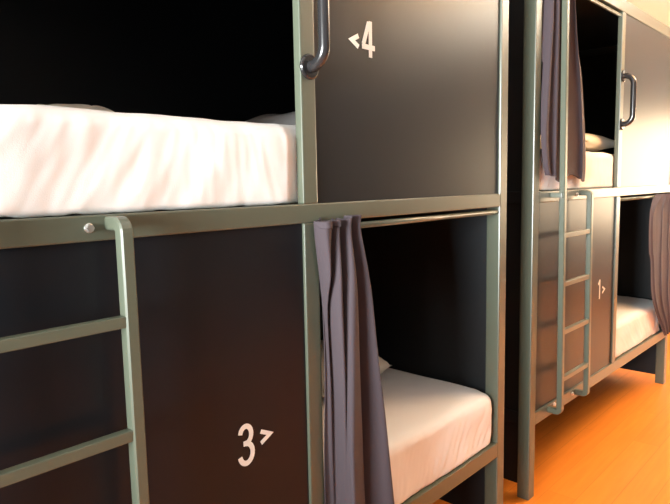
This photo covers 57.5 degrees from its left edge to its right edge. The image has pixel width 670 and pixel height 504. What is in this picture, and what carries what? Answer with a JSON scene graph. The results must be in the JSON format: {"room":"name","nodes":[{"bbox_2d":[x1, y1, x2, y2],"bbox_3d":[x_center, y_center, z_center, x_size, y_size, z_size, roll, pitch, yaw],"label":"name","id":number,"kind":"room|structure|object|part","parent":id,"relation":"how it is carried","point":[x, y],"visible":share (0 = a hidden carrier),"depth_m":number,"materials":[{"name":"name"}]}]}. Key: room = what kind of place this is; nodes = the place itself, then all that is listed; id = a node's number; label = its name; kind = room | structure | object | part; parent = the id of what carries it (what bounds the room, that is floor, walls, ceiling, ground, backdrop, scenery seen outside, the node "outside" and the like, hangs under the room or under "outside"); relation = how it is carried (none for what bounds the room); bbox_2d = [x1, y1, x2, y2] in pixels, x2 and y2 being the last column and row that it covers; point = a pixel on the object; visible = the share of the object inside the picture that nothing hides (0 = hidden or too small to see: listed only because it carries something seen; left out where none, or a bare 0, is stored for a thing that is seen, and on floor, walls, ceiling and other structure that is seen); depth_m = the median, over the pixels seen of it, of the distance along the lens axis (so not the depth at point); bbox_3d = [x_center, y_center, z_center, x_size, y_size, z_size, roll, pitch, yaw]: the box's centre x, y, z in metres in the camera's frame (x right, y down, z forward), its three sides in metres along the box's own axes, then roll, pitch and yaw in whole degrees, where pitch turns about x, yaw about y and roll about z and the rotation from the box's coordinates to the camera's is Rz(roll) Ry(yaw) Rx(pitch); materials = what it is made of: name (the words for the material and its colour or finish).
{"room":"dormitory","nodes":[
{"label":"dormitory","id":0,"kind":"room"},
{"bbox_2d":[432,333,669,503],"bbox_3d":[1.630,1.092,2.121,3.930,0.100,10.340,5,9,42],"label":"floor","id":1,"kind":"structure","parent":0,"point":[610,444],"depth_m":2.98,"materials":[{"name":"orange wood"}]},
{"bbox_2d":[0,0,508,503],"bbox_3d":[-0.361,0.038,1.738,0.985,2.157,1.943,5,9,42],"label":"bunk bed","id":2,"kind":"object","parent":1,"relation":"on","point":[156,356],"visible":0.92,"depth_m":1.47,"materials":[{"name":"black metal"}]},
{"bbox_3d":[-0.721,-0.587,1.986,0.012,0.843,1.840,5,9,42],"label":"panel","id":3,"kind":"part","parent":2,"relation":"part of","materials":[{"name":"black"}]},
{"bbox_2d":[0,104,297,217],"bbox_3d":[-0.384,-0.236,1.717,0.879,0.191,1.830,5,9,42],"label":"mattress","id":4,"kind":"object","parent":2,"relation":"on","point":[55,160],"visible":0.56,"depth_m":1.10,"materials":[{"name":"white fabric"}]},
{"bbox_2d":[36,104,113,111],"bbox_3d":[-0.706,-0.343,1.580,0.280,0.071,0.200,5,9,42],"label":"pillow","id":5,"kind":"object","parent":4,"relation":"on","point":[83,106],"visible":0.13,"depth_m":1.51,"materials":[{"name":"beige fabric"}]},
{"bbox_2d":[245,111,295,124],"bbox_3d":[-0.083,-0.436,2.142,0.500,0.115,0.340,4,8,37],"label":"pillow","id":6,"kind":"object","parent":4,"relation":"on","point":[289,118],"visible":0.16,"depth_m":2.04,"materials":[{"name":"grey fabric"}]},
{"bbox_3d":[-0.370,0.399,1.143,0.014,0.853,0.885,5,9,42],"label":"panel","id":7,"kind":"part","parent":2,"relation":"part of","materials":[{"name":"black laminate"}]},
{"bbox_3d":[-0.058,-0.092,1.445,0.030,0.044,1.840,5,9,42],"label":"rail","id":8,"kind":"part","parent":2,"relation":"part of","materials":[{"name":"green metal"}]},
{"bbox_3d":[-0.072,-0.532,1.384,0.022,0.843,0.046,5,9,42],"label":"divider post","id":9,"kind":"part","parent":2,"relation":"part of","materials":[{"name":"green metal"}]},
{"bbox_3d":[-0.055,0.355,1.483,0.022,0.853,0.046,5,9,42],"label":"divider post","id":10,"kind":"part","parent":2,"relation":"part of","materials":[{"name":"green metal"}]},
{"bbox_3d":[-0.040,-0.533,1.354,0.065,0.259,0.027,5,9,42],"label":"grab handle","id":11,"kind":"part","parent":2,"relation":"part of","materials":[{"name":"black metal"}]},
{"bbox_3d":[-0.072,-0.080,2.745,0.051,2.157,0.051,5,9,42],"label":"corner post","id":12,"kind":"part","parent":2,"relation":"part of","materials":[{"name":"metal"}]},
{"bbox_2d":[314,215,393,503],"bbox_3d":[0.051,0.419,1.553,0.112,1.024,0.244,5,9,42],"label":"curtain","id":13,"kind":"object","parent":2,"relation":"hanging from","point":[357,466],"visible":1,"depth_m":1.50,"materials":[{"name":"fabric"}]},
{"bbox_3d":[0.246,-0.578,1.738,0.014,0.843,0.909,5,9,42],"label":"panel","id":14,"kind":"part","parent":2,"relation":"part of","materials":[{"name":"black laminate"}]},
{"bbox_2d":[322,368,491,503],"bbox_3d":[-0.362,0.648,1.818,0.881,0.206,1.838,5,9,42],"label":"mattress","id":15,"kind":"object","parent":2,"relation":"on","point":[434,426],"visible":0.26,"depth_m":2.01,"materials":[{"name":"white fabric"}]},
{"bbox_2d":[321,340,391,396],"bbox_3d":[-0.105,0.423,2.314,0.520,0.144,0.380,4,8,38],"label":"pillow","id":16,"kind":"object","parent":15,"relation":"on","point":[384,365],"visible":0.07,"depth_m":2.20,"materials":[{"name":"beige fabric"}]},
{"bbox_3d":[0.255,0.237,2.486,0.818,0.853,0.014,5,9,42],"label":"panel","id":17,"kind":"part","parent":2,"relation":"part of","materials":[{"name":"black wood"}]},
{"bbox_3d":[0.245,-0.095,1.776,0.017,0.017,0.945,5,9,42],"label":"curtain rod","id":18,"kind":"part","parent":2,"relation":"part of","materials":[{"name":"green metal"}]},
{"bbox_3d":[-0.041,0.804,1.545,0.030,0.053,1.840,5,9,42],"label":"rail","id":19,"kind":"part","parent":2,"relation":"part of","materials":[{"name":"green metal"}]},
{"bbox_3d":[0.266,0.841,2.554,0.818,0.256,0.014,5,9,42],"label":"panel","id":20,"kind":"part","parent":2,"relation":"part of","materials":[{"name":"black"}]},
{"bbox_3d":[0.572,-0.028,2.164,0.051,2.157,0.051,5,9,42],"label":"corner post","id":21,"kind":"part","parent":2,"relation":"part of","materials":[{"name":"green metal"}]},
{"bbox_2d":[503,0,669,500],"bbox_3d":[1.117,-0.173,3.369,0.985,2.157,1.943,5,9,43],"label":"bunk bed","id":22,"kind":"object","parent":1,"relation":"on","point":[570,253],"visible":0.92,"depth_m":2.73,"materials":[{"name":"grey metal"}]},
{"bbox_3d":[0.468,0.809,2.805,0.818,0.256,0.014,5,9,43],"label":"panel","id":23,"kind":"part","parent":22,"relation":"part of","materials":[{"name":"black"}]},
{"bbox_3d":[0.465,0.655,2.788,0.818,0.053,0.030,5,9,43],"label":"rail","id":24,"kind":"part","parent":22,"relation":"part of","materials":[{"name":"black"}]},
{"bbox_3d":[0.456,0.205,2.738,0.818,0.853,0.014,5,9,43],"label":"panel","id":25,"kind":"part","parent":22,"relation":"part of","materials":[{"name":"black"}]},
{"bbox_3d":[0.447,-0.241,2.688,0.818,0.044,0.030,5,9,43],"label":"rail","id":26,"kind":"part","parent":22,"relation":"part of","materials":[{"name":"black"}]},
{"bbox_3d":[0.439,-0.682,2.639,0.818,0.843,0.014,5,9,43],"label":"panel","id":27,"kind":"part","parent":22,"relation":"part of","materials":[{"name":"black"}]},
{"bbox_3d":[0.767,-0.059,2.410,0.051,2.157,0.051,5,9,43],"label":"corner post","id":28,"kind":"part","parent":22,"relation":"part of","materials":[{"name":"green metal"}]},
{"bbox_3d":[0.907,-0.223,2.463,0.061,1.813,0.024,5,9,43],"label":"rail","id":29,"kind":"part","parent":22,"relation":"part of","materials":[{"name":"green metal"}]},
{"bbox_2d":[541,0,585,181],"bbox_3d":[0.941,-0.686,2.500,0.051,0.798,0.469,5,9,43],"label":"curtain","id":30,"kind":"object","parent":22,"relation":"hanging from","point":[551,9],"visible":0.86,"depth_m":2.42,"materials":[{"name":"fabric"}]},
{"bbox_3d":[1.099,0.189,2.775,0.014,0.853,0.885,5,9,43],"label":"panel","id":31,"kind":"part","parent":22,"relation":"part of","materials":[{"name":"black laminate"}]},
{"bbox_2d":[539,149,613,190],"bbox_3d":[1.093,-0.441,3.349,0.879,0.178,1.830,5,9,43],"label":"mattress","id":32,"kind":"object","parent":22,"relation":"on","point":[599,172],"visible":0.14,"depth_m":2.81,"materials":[{"name":"white fabric"}]},
{"bbox_2d":[540,133,614,151],"bbox_3d":[1.180,-0.571,3.243,0.500,0.104,0.500,5,9,43],"label":"pillow","id":33,"kind":"object","parent":32,"relation":"on","point":[593,142],"visible":0.19,"depth_m":3.08,"materials":[{"name":"beige fabric"}]},
{"bbox_3d":[1.725,-0.860,4.010,0.818,0.843,0.014,5,9,43],"label":"panel","id":34,"kind":"part","parent":22,"relation":"part of","materials":[{"name":"black"}]},
{"bbox_3d":[1.716,-1.307,3.960,0.818,0.057,0.030,5,9,43],"label":"rail","id":35,"kind":"part","parent":22,"relation":"part of","materials":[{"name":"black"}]},
{"bbox_3d":[1.073,-1.235,3.273,0.860,0.016,1.840,5,9,43],"label":"roof panel","id":36,"kind":"part","parent":22,"relation":"part of","materials":[{"name":"black"}]},
{"bbox_3d":[1.433,0.594,3.171,0.030,0.053,1.840,5,9,43],"label":"rail","id":37,"kind":"part","parent":22,"relation":"part of","materials":[{"name":"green metal"}]},
{"bbox_3d":[1.416,-0.302,3.072,0.030,0.044,1.840,5,9,43],"label":"rail","id":38,"kind":"part","parent":22,"relation":"part of","materials":[{"name":"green metal"}]},
{"bbox_3d":[1.076,-1.099,2.629,0.017,0.017,0.885,5,9,43],"label":"curtain rod","id":39,"kind":"part","parent":22,"relation":"part of","materials":[{"name":"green metal"}]},
{"bbox_3d":[1.419,0.145,3.110,0.022,0.853,0.046,5,9,43],"label":"divider post","id":40,"kind":"part","parent":22,"relation":"part of","materials":[{"name":"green metal"}]},
{"bbox_3d":[1.402,-0.742,3.011,0.022,0.843,0.046,5,9,43],"label":"divider post","id":41,"kind":"part","parent":22,"relation":"part of","materials":[{"name":"green metal"}]},
{"bbox_3d":[1.434,-0.744,2.981,0.065,0.259,0.027,5,9,43],"label":"grab handle","id":42,"kind":"part","parent":22,"relation":"part of","materials":[{"name":"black metal"}]},
{"bbox_3d":[1.399,-1.191,2.973,0.030,0.057,1.840,5,9,43],"label":"rail","id":43,"kind":"part","parent":22,"relation":"part of","materials":[{"name":"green metal"}]},
{"bbox_2d":[615,296,659,357],"bbox_3d":[1.111,0.441,3.446,0.879,0.201,1.825,5,9,43],"label":"mattress","id":44,"kind":"object","parent":22,"relation":"on","point":[636,318],"visible":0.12,"depth_m":3.48,"materials":[{"name":"white fabric"}]},
{"bbox_3d":[1.754,0.631,4.176,0.818,0.256,0.014,5,9,43],"label":"panel","id":45,"kind":"part","parent":22,"relation":"part of","materials":[{"name":"black"}]},
{"bbox_3d":[1.724,-0.305,3.399,0.017,0.017,0.945,5,9,43],"label":"curtain rod","id":46,"kind":"part","parent":22,"relation":"part of","materials":[{"name":"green metal"}]},
{"bbox_3d":[1.742,0.027,4.109,0.818,0.853,0.014,5,9,43],"label":"panel","id":47,"kind":"part","parent":22,"relation":"part of","materials":[{"name":"black wood"}]},
{"bbox_3d":[1.725,-0.787,3.361,0.014,0.843,0.909,5,9,43],"label":"panel","id":48,"kind":"part","parent":22,"relation":"part of","materials":[{"name":"black laminate"}]},
{"bbox_2d":[649,193,669,335],"bbox_3d":[1.930,0.088,3.629,0.054,0.869,0.561,5,9,43],"label":"curtain","id":49,"kind":"object","parent":22,"relation":"hanging from","point":[659,216],"visible":1,"depth_m":3.58,"materials":[{"name":"fabric"}]},
{"bbox_3d":[2.056,-0.237,3.783,0.051,2.157,0.051,5,9,43],"label":"corner post","id":50,"kind":"part","parent":22,"relation":"part of","materials":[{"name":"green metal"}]},
{"bbox_2d":[626,0,669,26],"bbox_3d":[1.578,-1.611,1.820,3.930,0.100,10.340,5,9,42],"label":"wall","id":51,"kind":"structure","parent":0,"point":[658,9],"depth_m":4.79,"materials":[{"name":"white paint"}]}
]}

